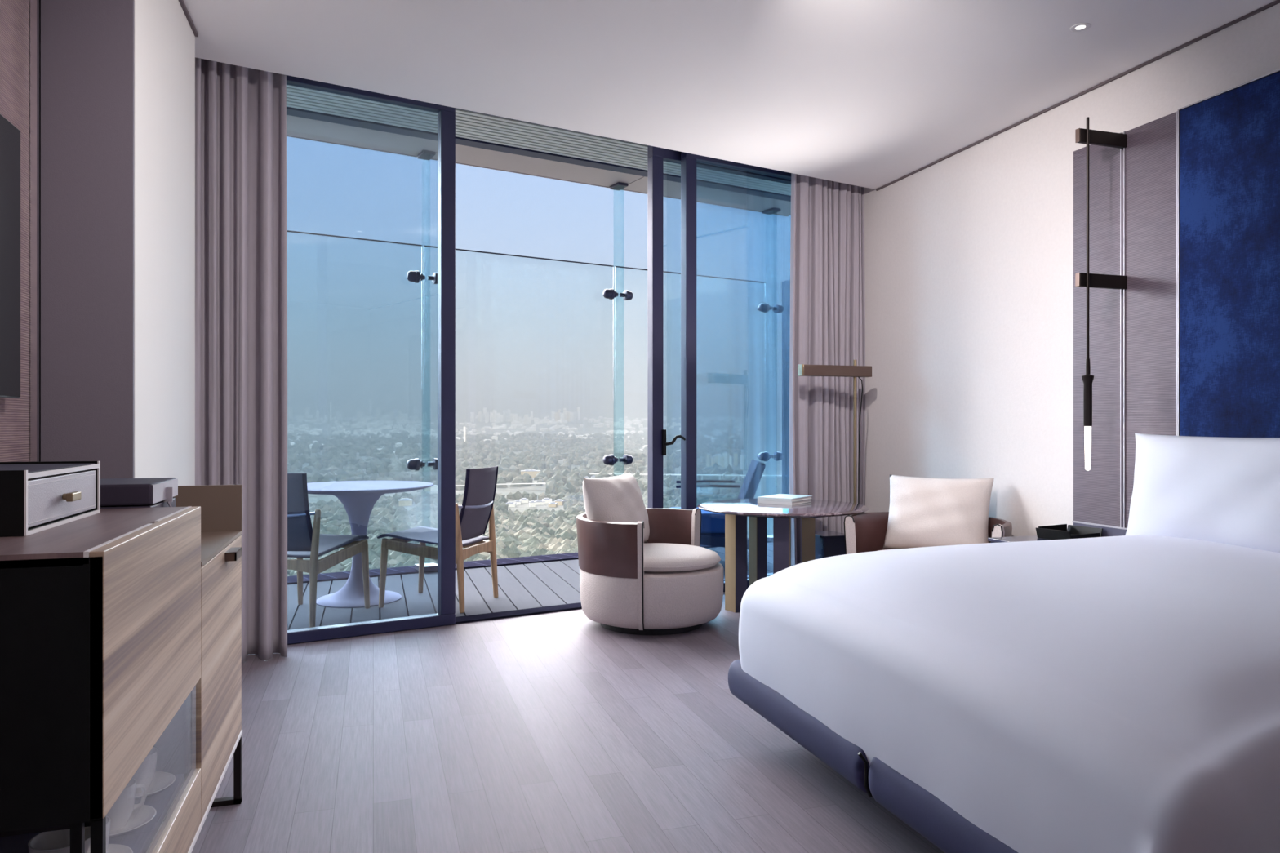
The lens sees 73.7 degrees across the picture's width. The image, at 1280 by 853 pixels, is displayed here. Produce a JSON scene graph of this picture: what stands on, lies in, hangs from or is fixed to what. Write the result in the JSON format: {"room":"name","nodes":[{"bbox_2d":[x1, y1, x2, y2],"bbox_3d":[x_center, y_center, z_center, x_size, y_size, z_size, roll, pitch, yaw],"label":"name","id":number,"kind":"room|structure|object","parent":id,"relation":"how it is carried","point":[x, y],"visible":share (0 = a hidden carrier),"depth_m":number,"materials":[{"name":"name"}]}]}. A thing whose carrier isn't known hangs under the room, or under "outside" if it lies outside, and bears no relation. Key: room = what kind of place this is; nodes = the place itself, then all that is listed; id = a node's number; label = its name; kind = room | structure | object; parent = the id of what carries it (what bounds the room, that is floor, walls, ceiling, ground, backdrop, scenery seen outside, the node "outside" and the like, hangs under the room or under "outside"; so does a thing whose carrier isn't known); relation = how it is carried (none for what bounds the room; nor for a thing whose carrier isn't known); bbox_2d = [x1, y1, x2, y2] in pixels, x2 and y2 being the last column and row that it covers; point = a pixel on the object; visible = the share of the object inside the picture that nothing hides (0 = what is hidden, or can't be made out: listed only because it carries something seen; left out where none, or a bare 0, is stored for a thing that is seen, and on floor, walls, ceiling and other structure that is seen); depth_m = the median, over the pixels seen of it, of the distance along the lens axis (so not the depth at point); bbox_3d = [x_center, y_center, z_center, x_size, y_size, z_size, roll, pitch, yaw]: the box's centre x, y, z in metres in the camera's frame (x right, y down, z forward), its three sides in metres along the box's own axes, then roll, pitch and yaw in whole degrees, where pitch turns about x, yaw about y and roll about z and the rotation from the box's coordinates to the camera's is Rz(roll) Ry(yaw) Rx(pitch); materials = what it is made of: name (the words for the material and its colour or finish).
{"room":"hotel room","nodes":[
{"label":"hotel room","id":0,"kind":"room"},
{"bbox_2d":[0,0,30,462],"bbox_3d":[-1.170,-0.300,0.112,0.140,2.900,5.311,0,0,-17],"label":"wall","id":1,"kind":"structure","parent":0,"point":[15,15],"depth_m":2.58,"materials":[{"name":"fabric"}]},
{"bbox_2d":[0,114,20,398],"bbox_3d":[-1.593,-0.465,1.786,0.047,0.770,1.370,0,0,-17],"label":"television","id":2,"kind":"object","parent":1,"relation":"attached to","point":[10,135],"visible":1,"depth_m":2.37,"materials":[{"name":"black paint"}]},
{"bbox_2d":[30,0,40,462],"bbox_3d":[-1.879,-0.274,2.653,0.018,2.848,0.035,0,0,-17],"label":"trim","id":3,"kind":"structure","parent":1,"relation":"attached to","point":[35,5],"depth_m":2.64,"materials":[{"name":"metal"}]},
{"bbox_2d":[134,0,195,485],"bbox_3d":[-2.052,-0.275,3.134,0.578,2.850,0.974,0,0,-17],"label":"wall pillar","id":4,"kind":"structure","parent":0,"point":[165,38],"depth_m":3.15,"materials":[{"name":"white paint"}]},
{"bbox_2d":[40,0,134,479],"bbox_3d":[-1.751,-0.274,2.708,0.255,2.848,0.015,0,0,-17],"label":"wall","id":5,"kind":"structure","parent":4,"relation":"attached to","point":[87,46],"depth_m":2.70,"materials":[{"name":"paint"}]},
{"bbox_2d":[178,0,198,36],"bbox_3d":[-1.574,-1.692,2.594,0.012,0.015,2.290,0,0,-17],"label":"trim","id":6,"kind":"structure","parent":5,"relation":"attached to","point":[181,2],"depth_m":3.52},
{"bbox_2d":[320,578,435,625],"bbox_3d":[-1.028,1.365,6.235,8.300,0.370,2.050,0,0,-30],"label":"balcony slab","id":7,"kind":"object","parent":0,"point":[401,579],"depth_m":5.51,"materials":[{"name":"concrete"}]},
{"bbox_2d":[287,542,773,630],"bbox_3d":[-0.716,1.163,6.305,7.604,0.025,3.495,0,0,-17],"label":"floor","id":8,"kind":"structure","parent":0,"point":[539,584],"depth_m":5.89,"materials":[{"name":"grey"}]},
{"bbox_2d":[287,472,369,627],"bbox_3d":[-2.030,0.708,5.173,0.528,0.889,0.661,0,0,14],"label":"sling chair","id":9,"kind":"object","parent":8,"relation":"on","point":[304,540],"visible":0.6,"depth_m":4.90,"materials":[{"name":"fabric"}]},
{"bbox_2d":[306,480,433,608],"bbox_3d":[-1.867,0.770,5.671,0.964,0.760,0.964,0,0,-17],"label":"table","id":10,"kind":"object","parent":8,"relation":"on","point":[358,498],"visible":0.81,"depth_m":5.58,"materials":[{"name":"plastic"}]},
{"bbox_2d":[377,466,497,613],"bbox_3d":[-1.298,0.708,5.579,0.661,0.889,0.528,0,0,16],"label":"sling chair","id":11,"kind":"object","parent":8,"relation":"on","point":[477,511],"visible":0.94,"depth_m":5.42,"materials":[{"name":"black fabric"}]},
{"bbox_2d":[669,459,765,570],"bbox_3d":[0.611,0.718,7.136,0.821,0.868,0.670,0,0,3],"label":"lounge chair","id":12,"kind":"object","parent":8,"relation":"on","point":[713,524],"visible":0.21,"depth_m":6.86,"materials":[{"name":"fabric"}]},
{"bbox_2d":[669,506,724,533],"bbox_3d":[0.504,0.780,7.141,0.600,0.160,0.560,0,0,3],"label":"seat cushion","id":13,"kind":"object","parent":12,"relation":"on","point":[711,522],"depth_m":6.86,"materials":[{"name":"fabric"}]},
{"bbox_2d":[782,279,790,494],"bbox_3d":[1.731,-0.168,7.796,0.015,2.605,1.870,0,0,-17],"label":"wall","id":14,"kind":"structure","parent":8,"relation":"on","point":[786,284],"depth_m":8.61,"materials":[{"name":"blue glass"}]},
{"bbox_2d":[287,537,773,584],"bbox_3d":[-1.483,1.159,7.012,8.300,0.042,0.291,0,0,-30],"label":"trim","id":15,"kind":"structure","parent":14,"relation":"attached to","point":[340,575],"depth_m":6.96,"materials":[{"name":"metal"}]},
{"bbox_2d":[287,230,422,246],"bbox_3d":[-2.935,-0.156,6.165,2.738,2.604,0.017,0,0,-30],"label":"rail","id":16,"kind":"object","parent":15,"relation":"on","point":[287,230],"visible":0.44,"depth_m":6.59,"materials":[{"name":"metal"}]},
{"bbox_2d":[406,149,437,571],"bbox_3d":[-1.702,-0.516,6.779,0.292,3.308,0.170,0,0,-30],"label":"glass clamp","id":17,"kind":"object","parent":15,"relation":"on","point":[411,276],"visible":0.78,"depth_m":6.73,"materials":[{"name":"metal"}]},
{"bbox_2d":[423,244,613,266],"bbox_3d":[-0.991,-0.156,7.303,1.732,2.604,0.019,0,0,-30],"label":"rail","id":18,"kind":"object","parent":15,"relation":"on","point":[424,245],"visible":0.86,"depth_m":7.30,"materials":[{"name":"metal"}]},
{"bbox_2d":[602,182,632,465],"bbox_3d":[-0.194,-0.516,7.662,0.292,3.308,0.170,0,0,-30],"label":"glass clamp","id":19,"kind":"object","parent":15,"relation":"on","point":[610,294],"visible":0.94,"depth_m":7.63,"materials":[{"name":"metal"}]},
{"bbox_2d":[614,266,765,283],"bbox_3d":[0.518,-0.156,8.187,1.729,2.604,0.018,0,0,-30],"label":"handrail","id":20,"kind":"object","parent":15,"relation":"on","point":[615,266],"visible":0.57,"depth_m":8.24,"materials":[{"name":"metal"}]},
{"bbox_2d":[756,207,783,541],"bbox_3d":[1.315,-0.516,8.546,0.292,3.308,0.170,0,0,-30],"label":"glass clamp","id":21,"kind":"object","parent":15,"relation":"on","point":[763,307],"visible":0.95,"depth_m":8.51,"materials":[{"name":"metal"}]},
{"bbox_2d":[286,84,791,195],"bbox_3d":[-0.905,-2.192,5.976,7.050,0.045,1.178,0,0,-30],"label":"ceiling","id":22,"kind":"structure","parent":0,"point":[468,125],"depth_m":6.32,"materials":[{"name":"paint"}]},
{"bbox_2d":[455,107,647,146],"bbox_3d":[-0.660,-2.130,5.310,5.400,0.440,0.140,0,0,-30],"label":"window frame","id":23,"kind":"structure","parent":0,"point":[455,108],"depth_m":5.43,"materials":[{"name":"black metal"}]},
{"bbox_2d":[286,75,455,644],"bbox_3d":[-1.760,-0.382,4.578,1.562,3.057,0.071,0,0,-30],"label":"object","id":24,"kind":"structure","parent":23,"relation":"in","point":[446,615],"depth_m":4.92,"materials":[{"name":"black metal"}]},
{"bbox_2d":[647,145,791,581],"bbox_3d":[0.716,-0.382,6.082,1.445,3.057,0.167,0,0,-30],"label":"door","id":25,"kind":"structure","parent":23,"relation":"in","point":[656,434],"depth_m":5.75,"materials":[{"name":"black metal"}]},
{"bbox_2d":[680,151,791,591],"bbox_3d":[0.958,-0.382,6.170,1.538,3.057,0.071,0,0,-30],"label":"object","id":26,"kind":"structure","parent":23,"relation":"in","point":[688,161],"depth_m":5.78,"materials":[{"name":"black metal"}]},
{"bbox_2d":[191,591,944,852],"bbox_3d":[0.570,1.200,2.088,4.960,0.100,8.045,0,0,-17],"label":"floor","id":27,"kind":"structure","parent":0,"point":[560,731],"depth_m":2.96,"materials":[{"name":"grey wood"}]},
{"bbox_2d":[0,484,242,852],"bbox_3d":[-1.293,0.664,1.863,0.643,0.972,1.407,0,0,-17],"label":"sideboard","id":28,"kind":"object","parent":27,"relation":"on","point":[121,628],"visible":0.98,"depth_m":1.43,"materials":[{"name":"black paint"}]},
{"bbox_2d":[0,461,100,537],"bbox_3d":[-1.288,0.131,1.592,0.424,0.112,0.412,0,0,-17],"label":"drawer box","id":29,"kind":"object","parent":28,"relation":"on","point":[38,496],"visible":1,"depth_m":1.57,"materials":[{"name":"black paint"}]},
{"bbox_2d":[0,773,184,852],"bbox_3d":[-1.210,0.806,1.533,0.565,0.017,0.721,0,0,-17],"label":"shelf","id":30,"kind":"object","parent":28,"relation":"attached to","point":[140,840],"depth_m":1.68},
{"bbox_2d":[106,844,133,852],"bbox_3d":[-0.985,0.787,1.520,0.142,0.020,0.142,0,0,-17],"label":"saucer","id":31,"kind":"object","parent":28,"relation":"on","point":[113,848],"visible":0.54,"depth_m":1.57,"materials":[{"name":"white ceramic"}]},
{"bbox_2d":[106,816,111,852],"bbox_3d":[-0.989,0.750,1.510,0.072,0.082,0.093,0,0,18],"label":"cup","id":32,"kind":"object","parent":31,"relation":"on","point":[108,819],"visible":0.17,"depth_m":1.53,"materials":[{"name":"white ceramic"}]},
{"bbox_2d":[109,804,156,837],"bbox_3d":[-1.038,0.787,1.687,0.142,0.020,0.142,0,0,-17],"label":"saucer","id":33,"kind":"object","parent":28,"relation":"on","point":[141,816],"visible":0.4,"depth_m":1.70,"materials":[{"name":"white ceramic"}]},
{"bbox_2d":[106,777,147,831],"bbox_3d":[-1.030,0.750,1.695,0.093,0.082,0.072,0,0,-43],"label":"cup","id":34,"kind":"object","parent":33,"relation":"on","point":[120,813],"visible":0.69,"depth_m":1.67,"materials":[{"name":"white ceramic"}]},
{"bbox_2d":[100,477,177,508],"bbox_3d":[-1.352,0.227,2.089,0.389,0.182,0.276,0,0,-17],"label":"case","id":35,"kind":"object","parent":28,"relation":"on","point":[154,492],"visible":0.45,"depth_m":2.01,"materials":[{"name":"leather"}]},
{"bbox_2d":[134,771,175,799],"bbox_3d":[-1.090,0.787,1.854,0.142,0.020,0.142,0,0,-17],"label":"saucer","id":36,"kind":"object","parent":28,"relation":"on","point":[162,780],"visible":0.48,"depth_m":1.88,"materials":[{"name":"white ceramic"}]},
{"bbox_2d":[132,746,157,793],"bbox_3d":[-1.099,0.750,1.849,0.093,0.082,0.072,0,0,-30],"label":"cup","id":37,"kind":"object","parent":36,"relation":"on","point":[144,775],"visible":0.39,"depth_m":1.84,"materials":[{"name":"white ceramic"}]},
{"bbox_2d":[173,484,242,566],"bbox_3d":[-1.416,0.253,2.214,0.617,0.150,0.642,0,0,-17],"label":"tray","id":38,"kind":"object","parent":28,"relation":"on","point":[220,506],"depth_m":2.57,"materials":[{"name":"wood"}]},
{"bbox_3d":[-0.920,0.756,1.359,0.090,0.082,0.116,0,0,-44],"label":"cup","id":39,"kind":"object","parent":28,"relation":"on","visible":0},
{"bbox_2d":[27,826,90,852],"bbox_3d":[-0.907,0.690,1.362,0.093,0.082,0.119,0,0,18],"label":"cup","id":40,"kind":"object","parent":39,"relation":"on","point":[58,841],"visible":0.43,"depth_m":1.37,"materials":[{"name":"white ceramic"}]},
{"bbox_2d":[455,602,582,624],"bbox_3d":[-0.483,1.174,5.384,1.480,0.072,0.130,0,0,-30],"label":"trim","id":41,"kind":"structure","parent":27,"relation":"on","point":[502,615],"depth_m":5.21,"materials":[{"name":"metal"}]},
{"bbox_2d":[576,472,723,635],"bbox_3d":[0.058,0.721,5.002,0.860,0.858,0.880,0,0,26],"label":"armchair","id":42,"kind":"object","parent":27,"relation":"on","point":[643,571],"visible":1,"depth_m":4.70,"materials":[{"name":"fabric"}]},
{"bbox_2d":[582,472,649,542],"bbox_3d":[-0.137,0.509,5.096,0.244,0.450,0.600,-18,-8,25],"label":"cushion","id":43,"kind":"object","parent":42,"relation":"on","point":[618,499],"depth_m":4.92,"materials":[{"name":"fabric"}]},
{"bbox_2d":[644,542,719,572],"bbox_3d":[0.110,0.750,4.977,0.717,0.096,0.699,0,0,26],"label":"seat cushion","id":44,"kind":"object","parent":42,"relation":"on","point":[658,557],"depth_m":4.75,"materials":[{"name":"fabric"}]},
{"bbox_2d":[697,498,869,613],"bbox_3d":[0.892,0.822,5.360,1.060,0.656,1.060,0,0,-17],"label":"round table","id":45,"kind":"object","parent":27,"relation":"on","point":[736,511],"visible":0.81,"depth_m":5.29,"materials":[{"name":"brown stone"}]},
{"bbox_2d":[757,498,811,505],"bbox_3d":[0.938,0.483,5.532,0.240,0.020,0.304,0,0,35],"label":"book","id":46,"kind":"object","parent":45,"relation":"on","point":[768,502],"visible":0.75,"depth_m":5.42,"materials":[{"name":"paper"}]},
{"bbox_2d":[757,493,812,502],"bbox_3d":[0.942,0.463,5.533,0.240,0.020,0.304,0,0,37],"label":"book","id":47,"kind":"object","parent":46,"relation":"on","point":[779,497],"visible":1,"depth_m":5.46,"materials":[{"name":"paper"}]},
{"bbox_2d":[814,530,845,559],"bbox_3d":[1.246,0.930,5.670,0.200,0.440,0.260,0,0,-17],"label":"side table","id":48,"kind":"object","parent":27,"relation":"on","point":[827,543],"visible":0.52,"depth_m":5.56,"materials":[{"name":"blue paint"}]},
{"bbox_2d":[798,360,871,515],"bbox_3d":[1.315,0.350,5.712,0.542,1.600,0.260,0,0,-17],"label":"floor lamp","id":49,"kind":"object","parent":27,"relation":"on","point":[854,371],"visible":0.52,"depth_m":5.74,"materials":[{"name":"brown metal"}]},
{"bbox_2d":[728,659,1017,852],"bbox_3d":[1.618,0.900,2.603,2.129,0.500,1.975,0,0,-17],"label":"bed","id":50,"kind":"object","parent":27,"relation":"on","point":[919,809],"visible":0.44,"depth_m":2.29,"materials":[{"name":"fabric"}]},
{"bbox_2d":[738,534,1279,852],"bbox_3d":[1.582,0.690,2.588,2.037,0.501,1.962,0,0,-17],"label":"duvet","id":51,"kind":"object","parent":50,"relation":"on","point":[1121,694],"visible":0.96,"depth_m":1.99,"materials":[{"name":"white fabric"}]},
{"bbox_2d":[1125,433,1279,552],"bbox_3d":[2.284,0.262,3.261,0.294,0.498,0.950,0,0,-19],"label":"pillow","id":52,"kind":"object","parent":51,"relation":"on","point":[1213,489],"visible":0.94,"depth_m":3.27,"materials":[{"name":"white fabric"}]},
{"bbox_2d":[844,475,1012,554],"bbox_3d":[1.609,0.721,4.784,0.880,0.858,0.860,0,0,34],"label":"armchair","id":53,"kind":"object","parent":27,"relation":"on","point":[923,512],"visible":0.45,"depth_m":4.89,"materials":[{"name":"fabric"}]},
{"bbox_2d":[882,475,994,548],"bbox_3d":[1.729,0.509,4.965,0.600,0.450,0.244,0,-16,34],"label":"cushion","id":54,"kind":"object","parent":53,"relation":"on","point":[923,512],"depth_m":4.87,"materials":[{"name":"fabric"}]},
{"bbox_2d":[987,535,1051,542],"bbox_3d":[2.026,0.850,4.077,0.530,0.600,0.455,0,0,-17],"label":"nightstand","id":55,"kind":"object","parent":27,"relation":"on","point":[1030,538],"visible":0.09,"depth_m":4.17,"materials":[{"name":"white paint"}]},
{"bbox_2d":[1035,524,1102,539],"bbox_3d":[2.106,0.521,4.189,0.262,0.055,0.180,0,0,-29],"label":"tray","id":56,"kind":"object","parent":55,"relation":"on","point":[1054,531],"visible":0.79,"depth_m":4.18,"materials":[{"name":"black paint"}]},
{"bbox_2d":[183,0,1275,189],"bbox_3d":[0.537,-1.885,2.109,4.910,0.370,8.106,0,0,-17],"label":"ceiling","id":57,"kind":"structure","parent":0,"point":[871,94],"depth_m":3.93,"materials":[{"name":"white paint"}]},
{"bbox_2d":[195,57,287,662],"bbox_3d":[-2.105,-0.392,4.114,0.739,3.077,0.175,0,0,-30],"label":"curtain","id":58,"kind":"object","parent":57,"relation":"hanging from","point":[241,215],"visible":0.48,"depth_m":4.18,"materials":[{"name":"fabric"}]},
{"bbox_2d":[789,173,865,566],"bbox_3d":[1.361,-0.392,6.144,0.732,3.077,0.139,0,0,-30],"label":"curtain","id":59,"kind":"object","parent":57,"relation":"hanging from","point":[828,289],"visible":0.7,"depth_m":6.08,"materials":[{"name":"fabric"}]},
{"bbox_2d":[1070,22,1090,31],"bbox_3d":[1.874,-1.698,3.631,0.080,0.004,0.080,0,0,-17],"label":"recessed light","id":60,"kind":"object","parent":57,"relation":"in","point":[1082,26],"visible":1,"depth_m":3.63,"materials":[{"name":"white metal"}]},
{"bbox_2d":[863,3,1279,536],"bbox_3d":[2.788,-0.450,2.836,0.120,3.200,8.150,0,0,-17],"label":"wall","id":61,"kind":"structure","parent":0,"point":[969,255],"depth_m":4.95,"materials":[{"name":"white paint"}]},
{"bbox_2d":[875,0,1279,191],"bbox_3d":[2.818,-1.694,2.519,0.012,0.012,7.527,0,0,-17],"label":"trim","id":62,"kind":"structure","parent":61,"relation":"attached to","point":[1273,3],"depth_m":4.19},
{"bbox_2d":[1072,68,1279,537],"bbox_3d":[2.563,-0.130,3.266,0.051,2.554,2.305,0,0,-17],"label":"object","id":63,"kind":"object","parent":61,"relation":"attached to","point":[1188,211],"visible":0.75,"depth_m":3.76,"materials":[{"name":"blue fabric"}]},
{"bbox_2d":[1075,116,1126,470],"bbox_3d":[2.179,-0.618,4.006,0.282,1.645,0.056,0,0,-17],"label":"wall lamp","id":64,"kind":"object","parent":63,"relation":"attached to","point":[1082,135],"visible":1,"depth_m":3.97,"materials":[{"name":"brown metal"}]},
{"bbox_2d":[1081,358,1093,426],"bbox_3d":[2.086,-0.158,3.975,0.052,0.315,0.052,0,0,-17],"label":"socket","id":65,"kind":"object","parent":64,"relation":"attached to","point":[1087,379],"depth_m":3.96,"materials":[{"name":"brown metal"}]},
{"bbox_3d":[-1.087,-2.320,6.287,7.050,0.100,2.100,0,0,-30],"label":"ceiling","id":66,"kind":"structure","parent":0,"visible":0},
{"bbox_2d":[286,135,788,216],"bbox_3d":[-1.514,-2.458,7.017,7.050,0.585,0.010,0,0,-30],"label":"trim","id":67,"kind":"structure","parent":66,"relation":"attached to","point":[286,135],"depth_m":7.25,"materials":[{"name":"metal"}]},
{"bbox_2d":[286,115,791,215],"bbox_3d":[-1.393,-2.220,6.809,7.050,0.100,0.470,0,0,-30],"label":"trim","id":68,"kind":"structure","parent":66,"relation":"attached to","point":[298,126],"depth_m":7.02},
{"bbox_2d":[286,106,791,201],"bbox_3d":[-1.240,-2.215,6.548,7.050,0.110,0.126,0,0,-30],"label":"trim","id":69,"kind":"structure","parent":66,"relation":"attached to","point":[291,111],"depth_m":6.68,"materials":[{"name":"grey metal"}]},
{"label":"outside","id":70,"kind":"structure","parent":0,"visible":0},
{"bbox_2d":[287,391,782,537],"bbox_3d":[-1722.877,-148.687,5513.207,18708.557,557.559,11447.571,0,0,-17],"label":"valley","id":71,"kind":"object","parent":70,"point":[757,436],"visible":0.16,"depth_m":6518.70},
{"bbox_2d":[287,406,293,418],"bbox_3d":[-2389.431,-93.442,5822.189,33.685,87.746,18.600,0,0,-43],"label":"tower","id":72,"kind":"structure","parent":71,"relation":"on","point":[290,410],"depth_m":5814.86,"materials":[{"name":"concrete"}]},
{"bbox_2d":[315,409,319,422],"bbox_3d":[-2050.733,-65.258,5426.810,14.643,83.679,18.600,0,0,-37],"label":"tower","id":73,"kind":"structure","parent":71,"relation":"on","point":[317,411],"depth_m":5421.37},
{"bbox_2d":[398,498,412,506],"bbox_3d":[-365.758,118.922,1330.647,20.600,13.000,12.600,0,0,-15],"label":"building","id":74,"kind":"structure","parent":71,"relation":"on","point":[403,502],"depth_m":1325.33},
{"bbox_2d":[422,412,426,421],"bbox_3d":[-1455.338,-64.597,5773.564,21.177,60.708,18.600,0,0,9],"label":"tower","id":75,"kind":"structure","parent":71,"relation":"on","point":[424,414],"depth_m":5765.39,"materials":[{"name":"blue"}]},
{"bbox_2d":[428,407,432,420],"bbox_3d":[-1459.589,-87.620,5948.962,18.906,87.442,18.600,0,0,5],"label":"tower","id":76,"kind":"structure","parent":71,"relation":"on","point":[430,409],"depth_m":5939.69,"materials":[{"name":"blue"}]},
{"bbox_2d":[470,411,474,422],"bbox_3d":[-1136.256,-63.650,5784.577,20.782,75.569,16.600,0,0,11],"label":"tower","id":77,"kind":"structure","parent":71,"relation":"on","point":[472,413],"depth_m":5778.07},
{"bbox_2d":[480,413,484,422],"bbox_3d":[-1054.571,-56.965,5721.686,23.054,61.405,16.600,0,0,1],"label":"tower","id":78,"kind":"structure","parent":71,"relation":"on","point":[482,415],"depth_m":5713.54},
{"bbox_2d":[489,411,493,422],"bbox_3d":[-988.717,-62.380,5678.782,18.066,73.038,16.600,0,0,-2],"label":"tower","id":79,"kind":"structure","parent":71,"relation":"on","point":[491,412],"depth_m":5670.46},
{"bbox_2d":[495,412,500,422],"bbox_3d":[-936.483,-57.262,5626.076,25.004,70.359,16.600,0,0,-32],"label":"tower","id":80,"kind":"structure","parent":71,"relation":"on","point":[497,414],"depth_m":5619.47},
{"bbox_2d":[502,409,506,422],"bbox_3d":[-919.573,-69.408,5814.071,22.897,84.663,16.600,0,0,7],"label":"tower","id":81,"kind":"structure","parent":71,"relation":"on","point":[504,411],"depth_m":5806.35,"materials":[{"name":"concrete"}]},
{"bbox_2d":[505,502,516,506],"bbox_3d":[-200.339,121.473,1319.882,16.718,9.205,12.600,0,0,1],"label":"building","id":82,"kind":"structure","parent":71,"relation":"on","point":[510,504],"depth_m":1313.73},
{"bbox_2d":[287,489,739,576],"bbox_3d":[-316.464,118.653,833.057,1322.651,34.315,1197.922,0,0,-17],"label":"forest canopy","id":83,"kind":"object","parent":71,"relation":"on","point":[530,532],"visible":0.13,"depth_m":1021.38,"materials":[{"name":"plant"}]},
{"bbox_2d":[287,431,744,496],"bbox_3d":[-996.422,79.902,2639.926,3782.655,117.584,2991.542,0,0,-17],"label":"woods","id":84,"kind":"object","parent":71,"relation":"on","point":[392,466],"visible":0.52,"depth_m":2493.93,"materials":[{"name":"plant"}]},
{"bbox_2d":[519,497,528,502],"bbox_3d":[-187.775,120.704,1382.305,12.893,9.206,12.600,0,0,-16],"label":"building","id":85,"kind":"structure","parent":71,"relation":"on","point":[523,500],"depth_m":1377.11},
{"bbox_2d":[287,414,764,453],"bbox_3d":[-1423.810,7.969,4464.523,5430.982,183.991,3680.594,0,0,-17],"label":"cityscape","id":86,"kind":"structure","parent":71,"relation":"on","point":[375,424],"depth_m":5038.49,"materials":[{"name":"concrete"}]},
{"bbox_2d":[524,413,528,424],"bbox_3d":[-748.671,-44.945,5616.822,26.216,72.101,16.600,0,0,-3],"label":"tower","id":87,"kind":"structure","parent":71,"relation":"on","point":[526,415],"depth_m":5608.51,"materials":[{"name":"concrete"}]},
{"bbox_2d":[520,469,540,477],"bbox_3d":[-260.654,113.420,2033.362,46.600,20.000,30.600,0,0,-7],"label":"building","id":88,"kind":"structure","parent":71,"relation":"on","point":[532,473],"depth_m":2019.40,"materials":[{"name":"concrete"}]},
{"bbox_2d":[528,500,535,506],"bbox_3d":[-167.250,120.786,1324.482,9.089,11.526,12.600,0,0,-12],"label":"building","id":89,"kind":"structure","parent":71,"relation":"on","point":[531,504],"depth_m":1318.87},
{"bbox_2d":[534,499,545,505],"bbox_3d":[-160.792,121.655,1355.497,16.844,9.334,12.600,0,0,-27],"label":"building","id":90,"kind":"structure","parent":71,"relation":"on","point":[539,502],"depth_m":1350.81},
{"bbox_2d":[542,497,551,503],"bbox_3d":[-151.237,121.426,1386.778,15.658,10.314,12.600,0,0,-11],"label":"building","id":91,"kind":"structure","parent":71,"relation":"on","point":[547,500],"depth_m":1381.49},
{"bbox_2d":[547,502,557,506],"bbox_3d":[-135.521,122.221,1328.104,12.739,9.484,12.600,0,0,6],"label":"building","id":92,"kind":"structure","parent":71,"relation":"on","point":[551,504],"depth_m":1322.42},
{"bbox_2d":[554,499,564,505],"bbox_3d":[-128.269,121.601,1358.960,14.155,10.981,12.600,0,0,12],"label":"building","id":93,"kind":"structure","parent":71,"relation":"on","point":[560,502],"depth_m":1353.44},
{"bbox_2d":[560,412,564,423],"bbox_3d":[-517.147,-56.729,5670.533,19.193,74.739,16.600,0,0,-29],"label":"tower","id":94,"kind":"structure","parent":71,"relation":"on","point":[562,414],"depth_m":5663.55,"materials":[{"name":"concrete"}]},
{"bbox_2d":[563,407,566,420],"bbox_3d":[-522.974,-81.841,5942.197,18.813,101.224,16.600,0,0,1],"label":"tower","id":95,"kind":"structure","parent":71,"relation":"on","point":[564,408],"depth_m":5933.90,"materials":[{"name":"concrete"}]},
{"bbox_2d":[566,410,569,422],"bbox_3d":[-486.177,-68.446,5775.197,25.598,78.707,16.600,0,0,-11],"label":"tower","id":96,"kind":"structure","parent":71,"relation":"on","point":[567,411],"depth_m":5768.20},
{"bbox_2d":[573,411,577,422],"bbox_3d":[-431.939,-64.567,5739.665,26.372,75.965,16.600,0,0,20],"label":"tower","id":97,"kind":"structure","parent":71,"relation":"on","point":[575,413],"depth_m":5733.10,"materials":[{"name":"concrete"}]},
{"bbox_2d":[579,473,782,486],"bbox_3d":[92.896,111.486,1781.961,381.187,30.872,362.124,0,0,-17],"label":"viaduct","id":98,"kind":"object","parent":71,"relation":"on","point":[616,474],"visible":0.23,"depth_m":1751.49,"materials":[{"name":"concrete"}]},
{"bbox_2d":[706,453,711,466],"bbox_3d":[187.432,94.732,2332.481,10.453,42.740,12.600,0,0,20],"label":"apartment block","id":99,"kind":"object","parent":71,"relation":"on","point":[708,455],"visible":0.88,"depth_m":2327.44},
{"bbox_2d":[711,456,715,466],"bbox_3d":[201.575,100.327,2376.467,9.880,32.729,12.600,0,0,34],"label":"apartment block","id":100,"kind":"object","parent":71,"relation":"on","point":[713,459],"visible":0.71,"depth_m":2371.32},
{"bbox_2d":[720,455,724,467],"bbox_3d":[224.307,98.715,2329.224,11.600,39.996,12.600,0,0,4],"label":"apartment block","id":101,"kind":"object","parent":71,"relation":"on","point":[722,457],"visible":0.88,"depth_m":2323.18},
{"bbox_2d":[722,452,729,466],"bbox_3d":[239.114,94.854,2372.983,15.644,48.230,12.600,0,0,35],"label":"apartment block","id":102,"kind":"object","parent":71,"relation":"on","point":[726,455],"visible":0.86,"depth_m":2367.27,"materials":[{"name":"concrete"}]},
{"bbox_2d":[733,452,737,466],"bbox_3d":[276.072,95.136,2459.555,11.678,40.793,12.600,0,0,15],"label":"apartment block","id":103,"kind":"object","parent":71,"relation":"on","point":[735,454],"visible":1,"depth_m":2453.77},
{"bbox_2d":[739,453,746,470],"bbox_3d":[281.487,97.943,2323.008,14.372,46.788,12.600,0,0,35],"label":"apartment block","id":104,"kind":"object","parent":71,"relation":"on","point":[743,456],"visible":0.88,"depth_m":2318.93,"materials":[{"name":"concrete"}]},
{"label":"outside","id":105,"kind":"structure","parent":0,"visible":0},
{"bbox_2d":[432,483,545,486],"bbox_3d":[-422.424,112.414,1590.974,518.645,3.413,56.560,0,0,-17],"label":"road","id":106,"kind":"structure","parent":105,"point":[512,483],"depth_m":1660.30,"materials":[{"name":"asphalt"}]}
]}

